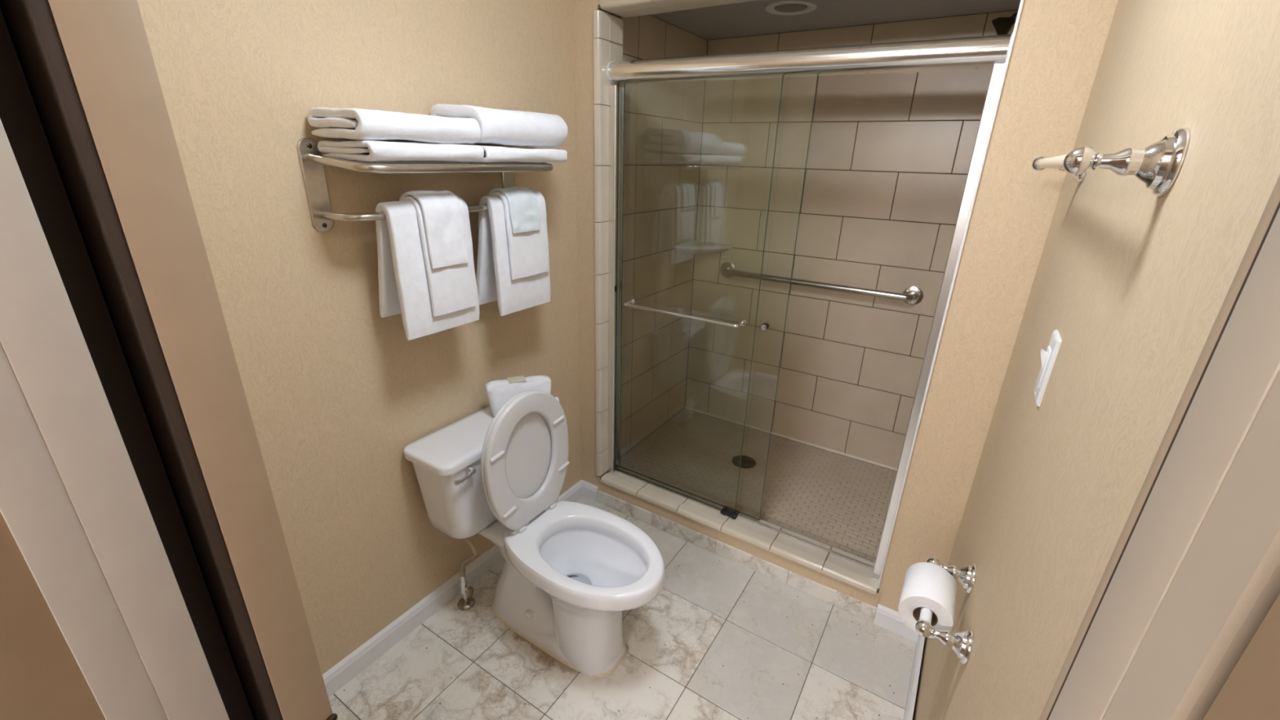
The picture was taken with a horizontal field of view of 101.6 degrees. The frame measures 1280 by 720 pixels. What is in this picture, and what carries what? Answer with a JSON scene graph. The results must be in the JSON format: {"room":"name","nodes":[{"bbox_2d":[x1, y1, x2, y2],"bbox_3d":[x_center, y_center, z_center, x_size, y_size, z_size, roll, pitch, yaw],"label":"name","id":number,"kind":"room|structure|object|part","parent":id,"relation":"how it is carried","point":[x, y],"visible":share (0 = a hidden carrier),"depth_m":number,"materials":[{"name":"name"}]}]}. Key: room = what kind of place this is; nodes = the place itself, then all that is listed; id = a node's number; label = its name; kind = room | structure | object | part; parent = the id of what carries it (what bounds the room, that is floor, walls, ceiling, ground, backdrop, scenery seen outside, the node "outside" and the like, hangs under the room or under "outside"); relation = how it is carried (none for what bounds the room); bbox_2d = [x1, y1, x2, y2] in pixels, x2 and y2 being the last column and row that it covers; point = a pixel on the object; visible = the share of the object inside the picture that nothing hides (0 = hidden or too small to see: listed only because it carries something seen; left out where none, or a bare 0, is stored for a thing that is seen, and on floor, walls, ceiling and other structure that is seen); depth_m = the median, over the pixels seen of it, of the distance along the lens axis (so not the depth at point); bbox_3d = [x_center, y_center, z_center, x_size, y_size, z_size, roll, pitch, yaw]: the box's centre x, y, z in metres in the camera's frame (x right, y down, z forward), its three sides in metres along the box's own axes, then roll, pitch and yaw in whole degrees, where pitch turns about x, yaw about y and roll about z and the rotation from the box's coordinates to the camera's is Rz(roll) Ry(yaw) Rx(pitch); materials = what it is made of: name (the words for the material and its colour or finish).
{"room":"hotel bathroom","nodes":[
{"label":"hotel bathroom","id":0,"kind":"room"},
{"bbox_2d":[0,511,106,719],"bbox_3d":[-0.777,0.170,0.587,3.303,2.290,0.282,14,25,30],"label":"wall","id":1,"kind":"structure","parent":0,"point":[41,677],"depth_m":0.48,"materials":[{"name":"paint"}]},
{"bbox_2d":[0,0,1279,719],"bbox_3d":[-0.456,0.236,0.440,1.281,2.290,0.360,14,25,30],"label":"door frame","id":2,"kind":"structure","parent":1,"relation":"in","point":[136,496],"depth_m":0.46,"materials":[{"name":"paint"}]},
{"bbox_3d":[-0.540,0.324,0.538,0.017,2.050,0.039,14,25,30],"label":"casing","id":3,"kind":"part","parent":2,"relation":"part of","materials":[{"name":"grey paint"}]},
{"bbox_3d":[0.123,0.448,0.267,0.018,2.050,0.022,14,25,30],"label":"casing","id":4,"kind":"part","parent":2,"relation":"part of","materials":[{"name":"paint"}]},
{"bbox_2d":[137,0,707,674],"bbox_3d":[-0.380,-0.412,1.988,0.133,2.378,2.552,14,25,30],"label":"wall","id":5,"kind":"structure","parent":0,"point":[336,390],"depth_m":1.47,"materials":[{"name":"paint"}]},
{"bbox_2d":[296,137,553,231],"bbox_3d":[-0.513,-0.482,1.436,0.225,0.215,0.672,14,25,30],"label":"towel rack","id":6,"kind":"object","parent":5,"relation":"attached to","point":[312,162],"visible":0.65,"depth_m":1.25,"materials":[{"name":"metal"}]},
{"bbox_3d":[-0.772,-0.415,1.246,0.006,0.215,0.052,14,25,30],"label":"plate","id":7,"kind":"part","parent":6,"relation":"part of","materials":[{"name":"metal"}]},
{"bbox_2d":[317,139,484,161],"bbox_3d":[-0.580,-0.517,1.294,0.209,0.045,0.324,14,25,30],"label":"folded towel","id":8,"kind":"object","parent":6,"relation":"on","point":[357,150],"visible":1,"depth_m":1.20,"materials":[{"name":"white fabric"}]},
{"bbox_2d":[307,106,480,144],"bbox_3d":[-0.584,-0.564,1.267,0.218,0.068,0.327,14,25,30],"label":"folded towel","id":9,"kind":"object","parent":8,"relation":"on","point":[361,124],"visible":1,"depth_m":1.17,"materials":[{"name":"white fabric"}]},
{"bbox_2d":[375,198,479,340],"bbox_3d":[-0.583,-0.259,1.426,0.123,0.347,0.237,14,25,30],"label":"hand towel","id":10,"kind":"object","parent":6,"relation":"hanging from","point":[403,282],"visible":0.62,"depth_m":1.35,"materials":[{"name":"white fabric"}]},
{"bbox_2d":[400,195,476,316],"bbox_3d":[-0.566,-0.295,1.435,0.147,0.308,0.144,14,25,30],"label":"folded hand towel","id":11,"kind":"object","parent":10,"relation":"on","point":[452,289],"visible":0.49,"depth_m":1.42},
{"bbox_2d":[399,190,469,268],"bbox_3d":[-0.561,-0.356,1.399,0.147,0.189,0.116,14,25,30],"label":"washcloth","id":12,"kind":"object","parent":11,"relation":"on","point":[442,211],"visible":0.77,"depth_m":1.36,"materials":[{"name":"white fabric"}]},
{"bbox_3d":[-0.512,-0.534,1.417,0.011,0.010,0.612,14,25,30],"label":"shelf rod","id":13,"kind":"part","parent":6,"relation":"part of","materials":[{"name":"metal"}]},
{"bbox_3d":[-0.470,-0.520,1.393,0.011,0.010,0.612,14,25,30],"label":"shelf rod","id":14,"kind":"part","parent":6,"relation":"part of","materials":[{"name":"metal"}]},
{"bbox_3d":[-0.437,-0.597,1.735,0.006,0.215,0.052,14,25,30],"label":"plate","id":15,"kind":"part","parent":6,"relation":"part of","materials":[{"name":"metal"}]},
{"bbox_2d":[475,195,550,315],"bbox_3d":[-0.411,-0.347,1.680,0.121,0.357,0.225,14,25,30],"label":"hand towel","id":16,"kind":"object","parent":6,"relation":"hanging from","point":[494,281],"visible":0.53,"depth_m":1.62,"materials":[{"name":"white fabric"}]},
{"bbox_2d":[488,189,549,279],"bbox_3d":[-0.402,-0.406,1.666,0.148,0.262,0.168,14,25,30],"label":"folded hand towel","id":17,"kind":"object","parent":16,"relation":"on","point":[528,251],"visible":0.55,"depth_m":1.64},
{"bbox_2d":[488,186,540,233],"bbox_3d":[-0.403,-0.465,1.623,0.143,0.142,0.117,14,25,30],"label":"washcloth","id":18,"kind":"object","parent":17,"relation":"on","point":[523,207],"visible":0.71,"depth_m":1.58,"materials":[{"name":"white fabric"}]},
{"bbox_2d":[479,145,567,162],"bbox_3d":[-0.398,-0.611,1.555,0.214,0.043,0.328,14,25,30],"label":"folded towel","id":19,"kind":"object","parent":6,"relation":"on","point":[491,153],"visible":0.73,"depth_m":1.48,"materials":[{"name":"white fabric"}]},
{"bbox_2d":[430,103,568,146],"bbox_3d":[-0.400,-0.683,1.531,0.215,0.102,0.342,14,25,30],"label":"folded towel","id":20,"kind":"object","parent":19,"relation":"on","point":[497,126],"visible":0.8,"depth_m":1.44,"materials":[{"name":"white fabric"}]},
{"bbox_2d":[322,480,582,697],"bbox_3d":[-0.669,0.828,1.951,0.016,0.080,1.457,14,25,30],"label":"baseboard","id":21,"kind":"structure","parent":5,"relation":"attached to","point":[356,662],"depth_m":1.77,"materials":[{"name":"white paint"}]},
{"bbox_2d":[328,496,924,719],"bbox_3d":[-0.272,1.344,0.845,2.203,0.060,3.346,14,25,30],"label":"floor","id":22,"kind":"structure","parent":0,"point":[722,638],"depth_m":1.70,"materials":[{"name":"tile"}]},
{"bbox_2d":[457,537,476,610],"bbox_3d":[-0.603,0.724,1.794,0.062,0.391,0.166,-11,25,-29],"label":"supply valve","id":23,"kind":"object","parent":22,"relation":"on","point":[467,602],"visible":1,"depth_m":1.86,"materials":[{"name":"silver metal"}]},
{"bbox_3d":[-0.607,0.829,1.865,0.013,0.046,0.028,14,25,30],"label":"handle","id":24,"kind":"part","parent":23,"relation":"part of","materials":[{"name":"silver metal"}]},
{"bbox_2d":[403,390,665,676],"bbox_3d":[-0.276,0.525,1.679,0.801,0.862,0.484,14,25,30],"label":"toilet","id":25,"kind":"object","parent":22,"relation":"on","point":[571,571],"visible":1,"depth_m":1.65,"materials":[{"name":"white ceramic"}]},
{"bbox_3d":[-0.517,0.235,1.736,0.214,0.032,0.484,14,25,30],"label":"tank lid","id":26,"kind":"part","parent":25,"relation":"part of","materials":[{"name":"white ceramic"}]},
{"bbox_3d":[-0.521,0.378,1.791,0.196,0.278,0.456,14,25,30],"label":"tank","id":27,"kind":"part","parent":25,"relation":"part of","materials":[{"name":"white ceramic"}]},
{"bbox_3d":[-0.520,0.342,1.549,0.024,0.024,0.078,14,25,30],"label":"flush lever","id":28,"kind":"part","parent":25,"relation":"part of","materials":[{"name":"silver metal"}]},
{"bbox_3d":[-0.362,0.303,1.655,0.039,0.428,0.351,14,25,30],"label":"seat lid","id":29,"kind":"part","parent":25,"relation":"part of","materials":[{"name":"white plastic"}]},
{"bbox_2d":[484,375,551,417],"bbox_3d":[-0.421,0.120,1.822,0.222,0.125,0.091,-10,24,-26],"label":"towel","id":30,"kind":"object","parent":25,"relation":"on","point":[499,392],"visible":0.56,"depth_m":1.77,"materials":[{"name":"white fabric"}]},
{"bbox_2d":[506,375,526,383],"bbox_3d":[-0.425,0.068,1.796,0.060,0.011,0.034,-9,23,-25],"label":"packet","id":31,"kind":"object","parent":30,"relation":"on","point":[519,379],"visible":1,"depth_m":1.79,"materials":[{"name":"beige paper"}]},
{"bbox_3d":[-0.344,0.306,1.644,0.040,0.432,0.356,14,25,30],"label":"seat","id":32,"kind":"part","parent":25,"relation":"part of","materials":[{"name":"white plastic"}]},
{"bbox_2d":[597,466,880,622],"bbox_3d":[0.353,0.721,2.203,1.235,0.149,0.143,14,25,30],"label":"shower curb","id":33,"kind":"object","parent":22,"relation":"on","point":[846,584],"visible":0.91,"depth_m":2.09,"materials":[{"name":"tile"}]},
{"bbox_2d":[620,406,897,563],"bbox_3d":[0.674,0.616,2.617,1.559,0.100,0.923,14,25,30],"label":"floor","id":34,"kind":"structure","parent":0,"point":[835,499],"depth_m":2.60,"materials":[{"name":"tile"}]},
{"bbox_2d":[732,455,755,468],"bbox_3d":[0.540,0.530,2.714,0.124,0.008,0.124,14,25,30],"label":"floor drain","id":35,"kind":"object","parent":34,"relation":"on","point":[747,462],"visible":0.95,"depth_m":2.71,"materials":[{"name":"brown metal"}]},
{"bbox_2d":[650,0,1020,39],"bbox_3d":[0.727,-1.330,1.862,1.559,0.080,0.919,14,25,30],"label":"ceiling","id":36,"kind":"structure","parent":0,"point":[751,18],"depth_m":2.07,"materials":[{"name":"paint"}]},
{"bbox_2d":[764,0,817,15],"bbox_3d":[0.572,-1.334,1.982,0.190,0.007,0.190,14,25,30],"label":"recessed light","id":37,"kind":"object","parent":36,"relation":"in","point":[792,7],"visible":1,"depth_m":1.97,"materials":[{"name":"white plastic"}]},
{"bbox_2d":[572,0,1118,620],"bbox_3d":[0.411,-0.273,1.808,1.703,2.290,0.126,14,25,30],"label":"wall","id":38,"kind":"structure","parent":0,"point":[1058,47],"depth_m":1.43,"materials":[{"name":"paint"}]},
{"bbox_2d":[581,480,597,502],"bbox_3d":[-0.244,0.627,2.499,0.103,0.080,0.016,14,25,30],"label":"baseboard","id":39,"kind":"structure","parent":38,"relation":"attached to","point":[589,491],"depth_m":2.49,"materials":[{"name":"white paint"}]},
{"bbox_2d":[593,8,622,475],"bbox_3d":[-0.131,-0.341,2.148,0.022,1.847,0.149,14,25,30],"label":"trim","id":40,"kind":"structure","parent":38,"relation":"attached to","point":[607,27],"depth_m":2.00,"materials":[{"name":"tile"}]},
{"bbox_2d":[597,0,757,17],"bbox_3d":[0.409,-1.080,1.505,1.224,0.022,0.149,14,25,30],"label":"trim","id":41,"kind":"structure","parent":38,"relation":"attached to","point":[620,8],"depth_m":1.71,"materials":[{"name":"tile"}]},
{"bbox_2d":[614,75,783,514],"bbox_3d":[0.144,-0.171,2.006,0.610,1.627,0.068,14,25,30],"label":"shower door","id":42,"kind":"structure","parent":38,"relation":"attached to","point":[629,304],"depth_m":1.99,"materials":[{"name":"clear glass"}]},
{"bbox_2d":[619,75,817,520],"bbox_3d":[0.209,-0.171,2.010,0.699,1.627,0.035,14,25,30],"label":"shower door","id":43,"kind":"structure","parent":38,"relation":"attached to","point":[764,326],"depth_m":2.02,"materials":[{"name":"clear glass"}]},
{"bbox_3d":[0.448,-0.120,1.867,0.024,0.024,0.028,14,25,30],"label":"knob","id":44,"kind":"part","parent":43,"relation":"part of","materials":[{"name":"silver metal"}]},
{"bbox_2d":[606,33,1012,577],"bbox_3d":[0.388,-0.145,1.876,1.203,1.704,0.078,14,25,30],"label":"shower door frame","id":45,"kind":"object","parent":38,"relation":"attached to","point":[981,52],"visible":0.9,"depth_m":1.59,"materials":[{"name":"silver metal"}]},
{"bbox_3d":[0.408,-0.899,1.583,1.198,0.081,0.076,14,25,30],"label":"header rail","id":46,"kind":"part","parent":45,"relation":"part of","materials":[{"name":"silver metal"}]},
{"bbox_2d":[873,604,926,644],"bbox_3d":[0.908,0.921,1.820,0.164,0.080,0.016,14,25,30],"label":"baseboard","id":47,"kind":"structure","parent":38,"relation":"attached to","point":[886,618],"depth_m":1.83,"materials":[{"name":"white paint"}]},
{"bbox_2d":[876,0,1024,588],"bbox_3d":[0.895,-0.079,1.546,0.014,1.847,0.138,14,25,30],"label":"trim","id":48,"kind":"structure","parent":38,"relation":"attached to","point":[1021,3],"depth_m":1.42,"materials":[{"name":"white paint"}]},
{"bbox_2d":[684,9,1017,468],"bbox_3d":[0.952,-0.599,2.561,1.659,2.378,0.100,14,25,30],"label":"wall","id":49,"kind":"structure","parent":0,"point":[889,157],"depth_m":2.54,"materials":[{"name":"tile"}]},
{"bbox_2d":[675,240,733,254],"bbox_3d":[0.342,-0.583,2.778,0.225,0.056,0.225,14,25,30],"label":"corner shelf","id":50,"kind":"object","parent":49,"relation":"attached to","point":[695,247],"visible":1,"depth_m":2.78,"materials":[{"name":"stone"}]},
{"bbox_2d":[720,262,923,305],"bbox_3d":[0.848,-0.385,2.601,1.006,0.086,0.073,14,25,30],"label":"grab bar","id":51,"kind":"object","parent":49,"relation":"attached to","point":[913,295],"visible":1,"depth_m":2.52,"materials":[{"name":"metal"}]},
{"bbox_2d":[912,0,1279,719],"bbox_3d":[0.657,0.131,0.785,0.100,2.290,1.455,14,25,30],"label":"wall","id":52,"kind":"structure","parent":0,"point":[1134,283],"depth_m":0.57,"materials":[{"name":"paint"}]},
{"bbox_2d":[902,634,924,719],"bbox_3d":[0.575,1.146,1.219,0.016,0.080,1.457,14,25,30],"label":"baseboard","id":53,"kind":"structure","parent":52,"relation":"attached to","point":[912,691],"depth_m":1.60,"materials":[{"name":"white paint"}]},
{"bbox_2d":[915,557,977,665],"bbox_3d":[0.601,0.473,1.026,0.087,0.062,0.257,14,25,30],"label":"paper holder","id":54,"kind":"object","parent":52,"relation":"attached to","point":[961,642],"visible":0.89,"depth_m":0.95,"materials":[{"name":"silver metal"}]},
{"bbox_2d":[897,562,956,638],"bbox_3d":[0.576,0.477,1.044,0.094,0.094,0.108,14,25,30],"label":"toilet paper roll","id":55,"kind":"object","parent":54,"relation":"on","point":[928,585],"visible":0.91,"depth_m":1.02,"materials":[{"name":"white paper"}]},
{"bbox_3d":[0.559,0.504,0.943,0.060,0.062,0.062,14,25,30],"label":"post","id":56,"kind":"part","parent":54,"relation":"part of","materials":[{"name":"silver metal"}]},
{"bbox_3d":[0.665,0.447,1.097,0.060,0.062,0.062,14,25,30],"label":"post","id":57,"kind":"part","parent":54,"relation":"part of","materials":[{"name":"silver metal"}]},
{"bbox_2d":[1033,329,1062,406],"bbox_3d":[0.663,0.012,0.861,0.017,0.115,0.070,14,25,30],"label":"light switch","id":58,"kind":"object","parent":52,"relation":"attached to","point":[1048,357],"visible":1,"depth_m":0.84,"materials":[{"name":"white plastic"}]},
{"bbox_2d":[1031,127,1190,196],"bbox_3d":[0.643,-0.289,0.766,0.085,0.062,0.677,14,25,30],"label":"robe hook","id":59,"kind":"object","parent":52,"relation":"attached to","point":[1157,165],"visible":1,"depth_m":0.51,"materials":[{"name":"chrome"}]},
{"bbox_3d":[0.619,-0.295,0.780,0.017,0.017,0.615,14,25,30],"label":"rod","id":60,"kind":"part","parent":59,"relation":"part of","materials":[{"name":"beige plastic"}]},
{"bbox_3d":[0.820,-0.376,1.002,0.060,0.062,0.062,14,25,30],"label":"post","id":61,"kind":"part","parent":59,"relation":"part of","materials":[{"name":"silver metal"}]},
{"bbox_3d":[0.488,-0.196,0.517,0.060,0.062,0.062,14,25,30],"label":"post","id":62,"kind":"part","parent":59,"relation":"part of","materials":[{"name":"silver metal"}]},
{"bbox_3d":[1.373,-0.304,1.831,0.100,2.378,0.971,14,25,30],"label":"wall","id":63,"kind":"structure","parent":0,"visible":0},
{"bbox_2d":[991,11,1017,35],"bbox_3d":[1.182,-1.027,1.539,0.245,0.133,0.068,14,25,30],"label":"shower head","id":64,"kind":"object","parent":63,"relation":"attached to","point":[1001,25],"visible":0.63,"depth_m":1.57}
]}

